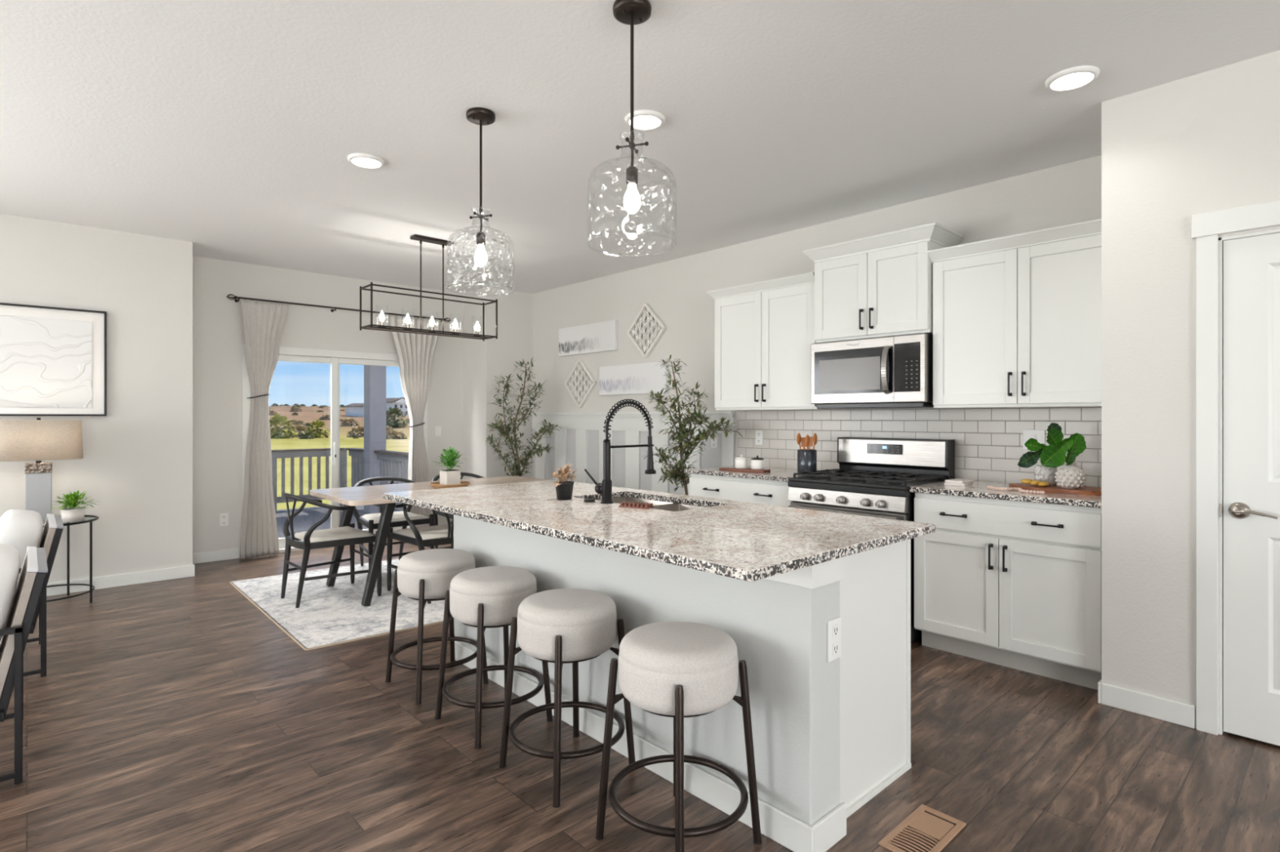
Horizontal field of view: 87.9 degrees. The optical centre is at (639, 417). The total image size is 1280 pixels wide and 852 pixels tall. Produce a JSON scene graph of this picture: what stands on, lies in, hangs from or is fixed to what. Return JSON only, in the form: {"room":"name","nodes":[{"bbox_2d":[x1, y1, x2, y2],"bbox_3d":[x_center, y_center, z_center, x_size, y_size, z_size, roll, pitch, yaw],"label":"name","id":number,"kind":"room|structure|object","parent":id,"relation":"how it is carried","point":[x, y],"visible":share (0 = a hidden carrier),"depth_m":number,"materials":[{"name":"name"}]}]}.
{"room":"open-plan kitchen","nodes":[
{"label":"open-plan kitchen","id":0,"kind":"room"},
{"bbox_2d":[0,213,192,583],"bbox_3d":[-6.369,-0.007,3.436,6.700,2.863,0.690,0,0,-43],"label":"wall","id":1,"kind":"structure","parent":0,"point":[136,462],"depth_m":5.15,"materials":[{"name":"white paint"}]},
{"bbox_2d":[0,302,106,416],"bbox_3d":[-4.379,-0.408,4.779,0.847,0.795,0.034,0,0,-43],"label":"framed picture","id":2,"kind":"object","parent":1,"relation":"attached to","point":[53,360],"visible":1,"depth_m":4.85,"materials":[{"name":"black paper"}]},
{"bbox_2d":[46,524,444,596],"bbox_3d":[-5.101,1.256,4.502,10.010,0.095,0.564,0,0,-43],"label":"baseboard","id":3,"kind":"structure","parent":1,"relation":"attached to","point":[172,573],"depth_m":5.23,"materials":[{"name":"white paint"}]},
{"bbox_2d":[192,256,463,553],"bbox_3d":[-2.870,-0.007,7.040,3.330,2.863,0.140,0,0,-43],"label":"wall","id":4,"kind":"structure","parent":0,"point":[218,328],"depth_m":6.25,"materials":[{"name":"white paint"}]},
{"bbox_2d":[219,513,228,526],"bbox_3d":[-3.805,0.934,6.076,0.070,0.115,0.009,0,0,-43],"label":"outlet plate","id":5,"kind":"object","parent":4,"relation":"attached to","point":[224,517],"visible":1,"depth_m":6.07,"materials":[{"name":"white plastic"}]},
{"bbox_2d":[241,344,427,553],"bbox_3d":[-3.066,0.311,6.824,1.810,1.985,0.131,0,0,-43],"label":"door","id":6,"kind":"structure","parent":4,"relation":"in","point":[335,357],"depth_m":6.73,"materials":[{"name":"white paint"}]},
{"bbox_2d":[226,293,450,322],"bbox_3d":[-2.961,-1.094,6.777,2.186,0.057,0.122,0,0,-43],"label":"curtain rod","id":7,"kind":"object","parent":4,"relation":"attached to","point":[235,297],"visible":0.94,"depth_m":6.57,"materials":[{"name":"brown metal"}]},
{"bbox_2d":[239,299,288,559],"bbox_3d":[-3.508,0.105,6.211,0.401,2.373,0.143,0,0,-28],"label":"curtain","id":8,"kind":"object","parent":7,"relation":"hanging from","point":[264,322],"visible":1,"depth_m":6.19,"materials":[{"name":"fabric"}]},
{"bbox_2d":[387,315,440,528],"bbox_3d":[-2.442,0.105,7.213,0.148,2.373,0.589,0,0,37],"label":"curtain","id":9,"kind":"object","parent":7,"relation":"hanging from","point":[415,352],"visible":0.8,"depth_m":7.21,"materials":[{"name":"fabric"}]},
{"bbox_2d":[435,426,441,436],"bbox_3d":[-2.272,0.154,7.490,0.070,0.115,0.010,0,0,-43],"label":"switch plate","id":10,"kind":"object","parent":4,"relation":"attached to","point":[437,428],"visible":1,"depth_m":7.49,"materials":[{"name":"white plastic"}]},
{"bbox_2d":[463,287,533,479],"bbox_3d":[-1.647,-0.068,7.720,0.610,2.743,0.520,0,0,-43],"label":"wall","id":11,"kind":"structure","parent":0,"point":[483,361],"depth_m":7.51,"materials":[{"name":"white paint"}]},
{"bbox_2d":[0,0,1279,293],"bbox_3d":[-0.622,-1.499,-0.336,10.270,0.120,13.990,0,0,-43],"label":"ceiling","id":12,"kind":"structure","parent":0,"point":[229,129],"depth_m":3.09,"materials":[{"name":"white paint"}]},
{"bbox_2d":[346,153,385,168],"bbox_3d":[-1.529,-1.430,3.712,0.196,0.018,0.196,0,0,-43],"label":"recessed light","id":13,"kind":"object","parent":12,"relation":"in","point":[361,160],"visible":1,"depth_m":3.69,"materials":[{"name":"white plastic"}]},
{"bbox_2d":[360,234,497,341],"bbox_3d":[-1.675,-1.052,5.354,1.061,0.772,0.231,0,0,-43],"label":"linear chandelier","id":14,"kind":"object","parent":12,"relation":"hanging from","point":[417,237],"visible":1,"depth_m":5.34,"materials":[{"name":"brown metal"}]},
{"bbox_2d":[446,107,514,295],"bbox_3d":[-0.753,-1.020,3.146,0.314,0.837,0.314,0,0,39],"label":"pendant light","id":15,"kind":"object","parent":12,"relation":"hanging from","point":[482,117],"visible":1,"depth_m":3.13,"materials":[{"name":"glass"}]},
{"bbox_2d":[476,231,485,245],"bbox_3d":[-0.753,-0.847,3.146,0.042,0.060,0.042,0,0,-43],"label":"socket","id":16,"kind":"object","parent":15,"relation":"attached to","point":[481,237],"depth_m":3.13,"materials":[{"name":"brown metal"}]},
{"bbox_2d":[587,0,676,256],"bbox_3d":[-0.028,-1.020,2.326,0.314,0.837,0.314,0,0,-34],"label":"pendant light","id":17,"kind":"object","parent":12,"relation":"hanging from","point":[630,12],"visible":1,"depth_m":2.31,"materials":[{"name":"glass"}]},
{"bbox_2d":[626,165,638,185],"bbox_3d":[-0.028,-0.847,2.326,0.042,0.060,0.042,0,0,-43],"label":"socket","id":18,"kind":"object","parent":17,"relation":"attached to","point":[632,172],"depth_m":2.31,"materials":[{"name":"brown metal"}]},
{"bbox_2d":[624,110,665,130],"bbox_3d":[0.024,-1.430,3.205,0.196,0.018,0.196,0,0,-43],"label":"recessed light","id":19,"kind":"object","parent":12,"relation":"in","point":[643,120],"visible":0.92,"depth_m":3.18,"materials":[{"name":"white plastic"}]},
{"bbox_2d":[1044,65,1099,91],"bbox_3d":[1.828,-1.430,2.813,0.196,0.018,0.196,0,0,-43],"label":"recessed light","id":20,"kind":"object","parent":12,"relation":"in","point":[1074,77],"visible":1,"depth_m":2.79,"materials":[{"name":"white plastic"}]},
{"bbox_2d":[0,537,1279,851],"bbox_3d":[-0.622,1.364,-0.336,10.030,0.120,13.750,0,0,-43],"label":"floor","id":21,"kind":"structure","parent":0,"point":[175,715],"depth_m":2.55,"materials":[{"name":"brown wood"}]},
{"bbox_2d":[0,543,48,783],"bbox_3d":[-2.650,0.900,2.433,0.711,0.808,0.682,0,0,-43],"label":"armchair","id":22,"kind":"object","parent":21,"relation":"on","point":[19,598],"visible":1,"depth_m":2.41,"materials":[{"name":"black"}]},
{"bbox_2d":[0,543,19,640],"bbox_3d":[-2.532,0.704,2.542,0.233,0.415,0.570,0,0,-43],"label":"cushion","id":23,"kind":"object","parent":22,"relation":"on","point":[9,554],"depth_m":2.43,"materials":[{"name":"white fabric"}]},
{"bbox_2d":[0,509,64,677],"bbox_3d":[-3.433,0.900,3.405,0.711,0.808,0.682,0,0,-43],"label":"armchair","id":24,"kind":"object","parent":21,"relation":"on","point":[20,529],"visible":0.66,"depth_m":3.37,"materials":[{"name":"fabric"}]},
{"bbox_2d":[0,509,43,579],"bbox_3d":[-3.315,0.704,3.514,0.233,0.415,0.570,0,0,-43],"label":"cushion","id":25,"kind":"object","parent":24,"relation":"on","point":[20,529],"depth_m":3.36,"materials":[{"name":"white fabric"}]},
{"bbox_2d":[43,515,98,603],"bbox_3d":[-4.125,1.010,4.617,0.566,0.588,0.566,0,0,-43],"label":"end table","id":26,"kind":"object","parent":21,"relation":"on","point":[68,524],"visible":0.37,"depth_m":4.68,"materials":[{"name":"black metal"}]},
{"bbox_2d":[0,417,83,521],"bbox_3d":[-4.161,0.359,4.597,0.473,0.715,0.303,0,0,-43],"label":"table lamp","id":27,"kind":"object","parent":26,"relation":"on","point":[37,440],"visible":0.94,"depth_m":4.53,"materials":[{"name":"grey"}]},
{"bbox_2d":[46,489,99,522],"bbox_3d":[-3.915,0.611,4.609,0.276,0.212,0.264,0,0,-15],"label":"potted plant","id":28,"kind":"object","parent":26,"relation":"on","point":[72,514],"visible":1,"depth_m":4.57,"materials":[{"name":"green plant"}]},
{"bbox_2d":[229,558,444,650],"bbox_3d":[-1.630,1.299,5.238,2.423,0.009,2.182,0,0,-43],"label":"area rug","id":29,"kind":"object","parent":21,"relation":"on","point":[326,615],"visible":0.49,"depth_m":4.52,"materials":[{"name":"fabric"}]},
{"bbox_2d":[280,493,382,608],"bbox_3d":[-2.263,0.912,4.817,0.574,0.766,0.610,0,0,-44],"label":"dining chair","id":30,"kind":"object","parent":29,"relation":"on","point":[350,535],"visible":0.92,"depth_m":4.69,"materials":[{"name":"black wood"}]},
{"bbox_2d":[352,476,434,569],"bbox_3d":[-2.138,0.912,5.710,0.610,0.766,0.574,0,0,-39],"label":"dining chair","id":31,"kind":"object","parent":29,"relation":"on","point":[371,521],"visible":0.48,"depth_m":5.64,"materials":[{"name":"black wood"}]},
{"bbox_2d":[386,502,453,604],"bbox_3d":[-1.505,0.912,4.925,0.610,0.766,0.574,0,0,-40],"label":"dining chair","id":32,"kind":"object","parent":29,"relation":"on","point":[418,536],"visible":0.44,"depth_m":4.79,"materials":[{"name":"black wood"}]},
{"bbox_2d":[309,475,547,606],"bbox_3d":[-1.554,0.926,5.370,1.840,0.742,0.950,0,0,-43],"label":"dining table","id":33,"kind":"object","parent":29,"relation":"on","point":[351,497],"visible":0.61,"depth_m":4.91,"materials":[{"name":"brown wood"}]},
{"bbox_2d":[429,480,470,488],"bbox_3d":[-1.508,0.536,5.276,0.316,0.036,0.316,0,0,-43],"label":"wicker tray","id":34,"kind":"object","parent":33,"relation":"on","point":[436,485],"visible":0.78,"depth_m":5.17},
{"bbox_2d":[431,446,466,484],"bbox_3d":[-1.512,0.380,5.283,0.266,0.303,0.286,0,0,-43],"label":"potted plant","id":35,"kind":"object","parent":34,"relation":"on","point":[448,477],"visible":0.98,"depth_m":5.24,"materials":[{"name":"green plant"}]},
{"bbox_2d":[431,472,483,548],"bbox_3d":[-1.633,0.912,6.223,0.610,0.766,0.574,0,0,-43],"label":"dining chair","id":36,"kind":"object","parent":29,"relation":"on","point":[435,478],"visible":0.12,"depth_m":6.23,"materials":[{"name":"black wood"}]},
{"bbox_2d":[385,548,488,705],"bbox_3d":[-1.000,0.985,3.272,0.429,0.641,0.429,0,0,-43],"label":"bar stool","id":37,"kind":"object","parent":21,"relation":"on","point":[423,576],"visible":0.88,"depth_m":3.13,"materials":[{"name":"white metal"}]},
{"bbox_2d":[435,565,552,749],"bbox_3d":[-0.631,0.985,2.869,0.429,0.641,0.429,0,0,-43],"label":"bar stool","id":38,"kind":"object","parent":21,"relation":"on","point":[481,598],"visible":0.9,"depth_m":2.73,"materials":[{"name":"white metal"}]},
{"bbox_2d":[484,357,561,476],"bbox_3d":[-1.223,0.328,6.991,0.817,1.952,0.409,0,0,-8],"label":"tree","id":39,"kind":"object","parent":21,"relation":"on","point":[518,472],"visible":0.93,"depth_m":6.99,"materials":[{"name":"green plant"}]},
{"bbox_2d":[498,588,635,808],"bbox_3d":[-0.271,0.985,2.476,0.429,0.641,0.429,0,0,-43],"label":"bar stool","id":40,"kind":"object","parent":21,"relation":"on","point":[559,627],"visible":0.95,"depth_m":2.35,"materials":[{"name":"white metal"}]},
{"bbox_2d":[382,480,935,851],"bbox_3d":[-0.124,0.847,2.933,1.087,0.914,2.377,0,0,-43],"label":"kitchen island","id":41,"kind":"object","parent":21,"relation":"on","point":[828,738],"visible":0.81,"depth_m":2.28,"materials":[{"name":"grey paint"}]},
{"bbox_2d":[382,480,935,582],"bbox_3d":[-0.124,0.405,2.933,1.087,0.030,2.377,0,0,-43],"label":"island countertop","id":42,"kind":"structure","parent":41,"relation":"on","point":[746,541],"depth_m":2.41,"materials":[{"name":"stone"}]},
{"bbox_2d":[551,462,577,500],"bbox_3d":[-0.362,0.303,3.168,0.124,0.174,0.135,0,0,-11],"label":"potted plant","id":43,"kind":"object","parent":42,"relation":"on","point":[564,488],"visible":1,"depth_m":3.14,"materials":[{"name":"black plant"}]},
{"bbox_2d":[584,399,656,503],"bbox_3d":[-0.087,0.151,3.158,0.335,0.478,0.157,0,0,-43],"label":"kitchen faucet","id":44,"kind":"object","parent":42,"relation":"on","point":[605,488],"visible":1,"depth_m":3.05,"materials":[{"name":"black metal"}]},
{"bbox_2d":[618,502,653,509],"bbox_3d":[-0.016,0.381,2.883,0.140,0.018,0.060,0,0,27],"label":"soap dish","id":45,"kind":"object","parent":42,"relation":"on","point":[624,504],"visible":1,"depth_m":2.87,"materials":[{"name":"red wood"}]},
{"bbox_2d":[595,496,705,511],"bbox_3d":[0.030,0.512,3.144,0.378,0.184,0.737,0,0,-43],"label":"sink basin","id":46,"kind":"object","parent":42,"relation":"in","point":[659,503],"depth_m":3.29,"materials":[{"name":"silver metal"}]},
{"bbox_2d":[826,617,841,662],"bbox_3d":[0.599,0.682,2.042,0.074,0.125,0.009,0,0,-43],"label":"outlet plate","id":47,"kind":"object","parent":41,"relation":"attached to","point":[833,626],"visible":1,"depth_m":2.04,"materials":[{"name":"white plastic"}]},
{"bbox_2d":[832,642,838,655],"bbox_3d":[0.600,0.710,2.040,0.032,0.034,0.002,0,0,-43],"label":"socket","id":48,"kind":"object","parent":47,"relation":"attached to","point":[835,645],"depth_m":2.04,"materials":[{"name":"white plastic"}]},
{"bbox_2d":[832,623,838,637],"bbox_3d":[0.600,0.654,2.040,0.032,0.034,0.002,0,0,-43],"label":"socket","id":49,"kind":"object","parent":47,"relation":"attached to","point":[835,626],"depth_m":2.04,"materials":[{"name":"white plastic"}]},
{"bbox_2d":[595,621,761,851],"bbox_3d":[0.118,0.985,2.052,0.429,0.641,0.429,0,0,-43],"label":"bar stool","id":50,"kind":"object","parent":21,"relation":"on","point":[678,670],"visible":1,"depth_m":1.93,"materials":[{"name":"fabric"}]},
{"bbox_2d":[643,355,742,495],"bbox_3d":[0.446,0.397,5.389,0.849,1.814,0.477,0,0,23],"label":"tree","id":51,"kind":"object","parent":21,"relation":"on","point":[673,473],"visible":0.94,"depth_m":5.38,"materials":[{"name":"green plant"}]},
{"bbox_2d":[688,473,792,506],"bbox_3d":[0.905,0.863,4.891,0.672,0.882,0.930,0,0,-43],"label":"base cabinet","id":52,"kind":"object","parent":21,"relation":"on","point":[770,492],"visible":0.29,"depth_m":4.67,"materials":[{"name":"white"}]},
{"bbox_2d":[684,465,818,481],"bbox_3d":[0.903,0.405,4.902,0.666,0.030,0.956,0,0,-43],"label":"countertop","id":53,"kind":"structure","parent":52,"relation":"on","point":[782,474],"depth_m":4.75,"materials":[{"name":"stone"}]},
{"bbox_2d":[719,467,770,472],"bbox_3d":[0.749,0.381,4.827,0.380,0.018,0.120,0,0,36],"label":"serving board","id":54,"kind":"object","parent":53,"relation":"on","point":[734,469],"visible":0.93,"depth_m":4.76,"materials":[{"name":"red wood"}]},
{"bbox_2d":[734,454,747,468],"bbox_3d":[0.740,0.321,4.853,0.094,0.100,0.094,0,0,-43],"label":"canister","id":55,"kind":"object","parent":54,"relation":"on","point":[740,462],"visible":1,"depth_m":4.82,"materials":[{"name":"white ceramic"}]},
{"bbox_2d":[751,455,764,470],"bbox_3d":[0.842,0.321,4.764,0.094,0.100,0.094,0,0,-43],"label":"canister","id":56,"kind":"object","parent":54,"relation":"on","point":[757,464],"visible":1,"depth_m":4.72,"materials":[{"name":"white ceramic"}]},
{"bbox_2d":[797,448,817,474],"bbox_3d":[1.158,0.306,4.606,0.132,0.168,0.132,0,0,-43],"label":"utensil crock","id":57,"kind":"object","parent":53,"relation":"on","point":[806,459],"visible":0.77,"depth_m":4.55,"materials":[{"name":"grey ceramic"}]},
{"bbox_2d":[787,436,955,643],"bbox_3d":[1.460,0.722,4.230,0.747,1.165,0.788,0,0,-43],"label":"gas range","id":58,"kind":"object","parent":21,"relation":"on","point":[874,477],"visible":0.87,"depth_m":4.16,"materials":[{"name":"silver metal"}]},
{"bbox_2d":[787,474,945,497],"bbox_3d":[1.462,0.417,4.231,0.652,0.057,0.788,0,0,-43],"label":"cooktop","id":59,"kind":"object","parent":58,"relation":"in","point":[807,483],"depth_m":4.01,"materials":[{"name":"black metal"}]},
{"bbox_2d":[878,804,966,851],"bbox_3d":[0.886,1.301,2.078,0.300,0.006,0.144,0,0,-43],"label":"floor vent","id":60,"kind":"object","parent":21,"relation":"in","point":[926,829],"visible":1,"depth_m":2.08,"materials":[{"name":"beige"}]},
{"bbox_2d":[914,492,1101,689],"bbox_3d":[2.070,0.863,3.629,0.672,0.882,0.897,0,0,-43],"label":"base cabinet","id":61,"kind":"object","parent":21,"relation":"on","point":[1010,584],"visible":0.93,"depth_m":3.39,"materials":[{"name":"white"}]},
{"bbox_2d":[909,480,1101,508],"bbox_3d":[2.074,0.405,3.632,0.666,0.030,0.919,0,0,-43],"label":"countertop","id":62,"kind":"structure","parent":61,"relation":"on","point":[979,489],"depth_m":3.44,"materials":[{"name":"stone"}]},
{"bbox_2d":[943,482,973,486],"bbox_3d":[1.857,0.383,3.871,0.111,0.014,0.180,0,0,40],"label":"book","id":63,"kind":"object","parent":62,"relation":"on","point":[944,483],"visible":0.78,"depth_m":3.81,"materials":[{"name":"white paper"}]},
{"bbox_2d":[945,478,974,483],"bbox_3d":[1.864,0.369,3.871,0.160,0.013,0.101,0,0,-40],"label":"book","id":64,"kind":"object","parent":63,"relation":"on","point":[956,480],"visible":1,"depth_m":3.83,"materials":[{"name":"white paper"}]},
{"bbox_2d":[986,485,1044,493],"bbox_3d":[1.988,0.381,3.512,0.090,0.017,0.317,0,0,-32],"label":"bead garland","id":65,"kind":"object","parent":62,"relation":"on","point":[1020,490],"visible":1,"depth_m":3.53,"materials":[{"name":"beige"}]},
{"bbox_2d":[1008,483,1101,495],"bbox_3d":[2.228,0.379,3.541,0.336,0.022,0.471,0,0,-43],"label":"cutting board","id":66,"kind":"object","parent":62,"relation":"on","point":[1085,491],"visible":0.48,"depth_m":3.43,"materials":[{"name":"brown wood"}]},
{"bbox_2d":[1020,479,1048,486],"bbox_3d":[2.112,0.348,3.555,0.132,0.038,0.088,0,0,30],"label":"slices","id":67,"kind":"object","parent":66,"relation":"on","point":[1035,482],"visible":1,"depth_m":3.53,"materials":[{"name":"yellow food"}]},
{"bbox_2d":[1034,465,1057,485],"bbox_3d":[2.216,0.315,3.630,0.106,0.105,0.106,0,0,-43],"label":"ceramic cup","id":68,"kind":"object","parent":66,"relation":"on","point":[1042,473],"visible":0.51,"depth_m":3.58,"materials":[{"name":"ceramic"}]},
{"bbox_2d":[1017,422,1086,488],"bbox_3d":[2.149,0.197,3.447,0.314,0.340,0.141,0,0,-4],"label":"vase","id":69,"kind":"object","parent":66,"relation":"on","point":[1069,476],"visible":1,"depth_m":3.42,"materials":[{"name":"white ceramic"}]},
{"bbox_2d":[533,155,1101,487],"bbox_3d":[0.520,-0.007,5.903,0.128,2.863,6.370,0,0,-43],"label":"wall","id":70,"kind":"structure","parent":0,"point":[676,290],"depth_m":5.03,"materials":[{"name":"white paint"}]},
{"bbox_2d":[564,359,596,408],"bbox_3d":[-0.635,-0.361,7.041,0.036,0.517,0.517,0,0,-43],"label":"diamond","id":71,"kind":"object","parent":70,"relation":"attached to","point":[571,376],"visible":1,"depth_m":7.03,"materials":[{"name":"white ceramic"}]},
{"bbox_2d":[558,320,617,356],"bbox_3d":[-0.554,-0.821,6.955,0.039,0.300,0.956,0,0,-43],"label":"canvas","id":72,"kind":"object","parent":70,"relation":"attached to","point":[598,337],"visible":1,"depth_m":6.90},
{"bbox_2d":[530,411,735,495],"bbox_3d":[-0.243,0.625,6.604,0.060,1.358,2.995,0,0,-43],"label":"trim","id":73,"kind":"structure","parent":70,"relation":"attached to","point":[632,423],"depth_m":6.50,"materials":[{"name":"white paint"}]},
{"bbox_2d":[533,428,734,494],"bbox_3d":[-0.226,0.646,6.626,0.005,1.035,2.985,0,0,-43],"label":"wall panels","id":74,"kind":"object","parent":70,"relation":"attached to","point":[712,457],"visible":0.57,"depth_m":6.61,"materials":[{"name":"grey"}]},
{"bbox_2d":[711,435,717,448],"bbox_3d":[0.634,0.204,5.682,0.009,0.115,0.070,0,0,-43],"label":"outlet plate","id":75,"kind":"object","parent":74,"relation":"attached to","point":[713,444],"visible":0.69,"depth_m":5.67,"materials":[{"name":"white plastic"}]},
{"bbox_2d":[599,360,668,395],"bbox_3d":[-0.075,-0.371,6.435,0.039,0.290,0.960,0,0,-43],"label":"canvas","id":76,"kind":"object","parent":70,"relation":"attached to","point":[639,378],"visible":0.92,"depth_m":6.39},
{"bbox_2d":[626,303,666,357],"bbox_3d":[0.057,-0.823,6.292,0.036,0.511,0.511,0,0,-43],"label":"wall decor","id":77,"kind":"object","parent":70,"relation":"attached to","point":[645,306],"visible":1,"depth_m":6.28,"materials":[{"name":"white ceramic"}]},
{"bbox_2d":[735,410,737,457],"bbox_3d":[0.800,0.169,5.509,0.012,0.470,0.012,0,0,-43],"label":"trim","id":78,"kind":"structure","parent":70,"relation":"attached to","point":[735,411],"depth_m":5.51,"materials":[{"name":"grey"}]},
{"bbox_2d":[755,430,762,444],"bbox_3d":[0.955,0.161,5.331,0.009,0.115,0.070,0,0,-43],"label":"outlet plate","id":79,"kind":"object","parent":70,"relation":"attached to","point":[758,433],"visible":1,"depth_m":5.33,"materials":[{"name":"white plastic"}]},
{"bbox_2d":[706,271,841,410],"bbox_3d":[0.992,-0.527,5.028,0.380,0.938,0.965,0,0,-43],"label":"upper cabinet","id":80,"kind":"object","parent":70,"relation":"attached to","point":[764,331],"visible":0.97,"depth_m":4.87,"materials":[{"name":"white"}]},
{"bbox_2d":[803,222,964,343],"bbox_3d":[1.577,-0.828,4.367,0.416,0.633,0.904,0,0,-43],"label":"upper cabinet","id":81,"kind":"object","parent":70,"relation":"attached to","point":[880,285],"visible":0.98,"depth_m":4.20,"materials":[{"name":"white"}]},
{"bbox_2d":[810,333,933,408],"bbox_3d":[1.552,-0.281,4.343,0.463,0.441,0.786,0,0,-43],"label":"microwave","id":82,"kind":"object","parent":81,"relation":"attached to","point":[888,372],"visible":1,"depth_m":4.18,"materials":[{"name":"silver metal"}]},
{"bbox_2d":[921,218,1101,408],"bbox_3d":[2.162,-0.527,3.760,0.380,0.938,0.982,0,0,-43],"label":"upper cabinet","id":83,"kind":"object","parent":70,"relation":"attached to","point":[1017,317],"visible":0.85,"depth_m":3.63,"materials":[{"name":"white"}]},
{"bbox_2d":[1022,429,1044,449],"bbox_3d":[2.297,0.129,3.876,0.010,0.115,0.115,0,0,-43],"label":"switch plate","id":84,"kind":"object","parent":70,"relation":"attached to","point":[1039,435],"visible":0.6,"depth_m":3.87,"materials":[{"name":"white plastic"}]},
{"bbox_2d":[1101,49,1279,728],"bbox_3d":[4.960,-0.068,0.564,0.845,2.743,7.500,0,0,-43],"label":"wall","id":85,"kind":"structure","parent":0,"point":[1174,152],"depth_m":2.88,"materials":[{"name":"white paint"}]},
{"bbox_2d":[1097,680,1195,728],"bbox_3d":[4.663,1.256,0.297,0.074,0.095,7.512,0,0,-43],"label":"baseboard","id":86,"kind":"structure","parent":85,"relation":"attached to","point":[1152,706],"depth_m":2.90,"materials":[{"name":"white paint"}]},
{"bbox_2d":[1191,200,1279,735],"bbox_3d":[2.694,0.229,2.468,0.144,2.150,0.983,0,0,-43],"label":"trim","id":87,"kind":"structure","parent":85,"relation":"attached to","point":[1206,227],"depth_m":2.74,"materials":[{"name":"white paint"}]},
{"bbox_2d":[1219,232,1279,746],"bbox_3d":[2.652,0.282,2.440,0.103,2.016,0.793,0,0,-43],"label":"door","id":88,"kind":"structure","parent":85,"relation":"in","point":[1251,265],"depth_m":2.67,"materials":[{"name":"white paint"}]},
{"label":"outside","id":89,"kind":"structure","parent":0,"visible":0},
{"bbox_2d":[268,405,409,510],"bbox_3d":[7.757,-1.545,294.966,531.500,12.323,400.000,0,0,-43],"label":"ground","id":90,"kind":"structure","parent":89,"point":[308,415],"depth_m":101.18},
{"bbox_2d":[269,413,298,439],"bbox_3d":[-76.110,2.286,140.070,7.843,6.426,7.793,0,0,-43],"label":"tree","id":91,"kind":"object","parent":90,"relation":"on","point":[277,419],"visible":0.7,"depth_m":139.08,"materials":[{"name":"green plant"}]},
{"bbox_2d":[284,424,313,437],"bbox_3d":[-78.232,3.532,151.947,6.507,4.173,6.903,0,0,-43],"label":"brush","id":92,"kind":"object","parent":90,"relation":"on","point":[300,428],"visible":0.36,"depth_m":150.73,"materials":[{"name":"plant"}]},
{"bbox_2d":[297,431,315,439],"bbox_3d":[-68.224,3.971,135.985,3.575,2.103,3.497,0,0,-43],"label":"brush","id":93,"kind":"object","parent":90,"relation":"on","point":[310,437],"visible":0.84,"depth_m":135.26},
{"bbox_2d":[303,419,330,438],"bbox_3d":[-70.390,2.833,145.096,5.655,5.057,5.311,0,0,-43],"label":"tree","id":94,"kind":"object","parent":90,"relation":"on","point":[318,424],"visible":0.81,"depth_m":144.16,"materials":[{"name":"green plant"}]},
{"bbox_2d":[339,417,359,426],"bbox_3d":[-86.184,1.680,197.169,5.764,3.406,5.434,0,0,-39],"label":"brush","id":95,"kind":"object","parent":90,"relation":"on","point":[351,420],"visible":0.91,"depth_m":195.99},
{"bbox_2d":[344,403,364,417],"bbox_3d":[-100.544,-1.766,239.989,10.050,6.800,7.000,0,0,27],"label":"house","id":96,"kind":"structure","parent":90,"relation":"on","point":[353,409],"depth_m":237.39,"materials":[{"name":"white"}]},
{"bbox_2d":[345,426,364,437],"bbox_3d":[-64.125,3.669,151.939,5.742,3.731,5.413,0,0,36],"label":"brush","id":97,"kind":"object","parent":90,"relation":"on","point":[361,434],"visible":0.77,"depth_m":150.76,"materials":[{"name":"plant"}]},
{"bbox_2d":[386,407,408,427],"bbox_3d":[-70.159,0.471,190.050,8.459,7.243,8.293,0,0,-43],"label":"tree","id":98,"kind":"object","parent":90,"relation":"on","point":[394,424],"visible":0.87,"depth_m":188.57,"materials":[{"name":"green plant"}]},
{"bbox_2d":[386,397,408,417],"bbox_3d":[-87.696,-2.515,234.989,10.050,8.800,9.000,0,0,27],"label":"house","id":99,"kind":"structure","parent":90,"relation":"on","point":[400,402],"depth_m":232.23,"materials":[{"name":"white"}]},
{"bbox_2d":[386,430,409,439],"bbox_3d":[-49.760,3.831,135.229,5.659,2.552,5.334,0,0,-19],"label":"brush","id":100,"kind":"object","parent":90,"relation":"on","point":[393,433],"visible":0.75,"depth_m":134.24,"materials":[{"name":"plant"}]},
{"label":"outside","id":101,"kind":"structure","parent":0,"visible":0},
{"bbox_2d":[275,505,400,537],"bbox_3d":[-4.750,1.464,8.095,6.000,0.120,3.960,0,0,-43],"label":"deck","id":102,"kind":"object","parent":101,"point":[307,517],"depth_m":9.22,"materials":[{"name":"wood"}]},
{"bbox_2d":[271,448,346,511],"bbox_3d":[-5.641,0.944,9.762,2.550,0.920,0.140,0,0,-43],"label":"deck railing","id":103,"kind":"object","parent":102,"relation":"on","point":[293,453],"visible":0.34,"depth_m":10.18,"materials":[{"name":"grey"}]},
{"bbox_2d":[364,364,386,513],"bbox_3d":[-3.935,0.044,9.867,0.240,2.720,0.240,0,0,-43],"label":"porch column","id":104,"kind":"structure","parent":102,"relation":"on","point":[375,376],"depth_m":9.77,"materials":[{"name":"grey paint"}]},
{"bbox_2d":[345,448,364,487],"bbox_3d":[-4.330,0.881,10.265,0.140,0.795,0.840,0,0,-43],"label":"deck railing","id":105,"kind":"object","parent":104,"relation":"attached to","point":[357,454],"visible":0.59,"depth_m":10.32,"materials":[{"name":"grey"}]},
{"bbox_2d":[373,450,408,511],"bbox_3d":[-2.999,0.944,8.853,0.140,0.920,2.480,0,0,-43],"label":"deck railing","id":106,"kind":"object","parent":102,"relation":"on","point":[393,464],"visible":0.3,"depth_m":9.30,"materials":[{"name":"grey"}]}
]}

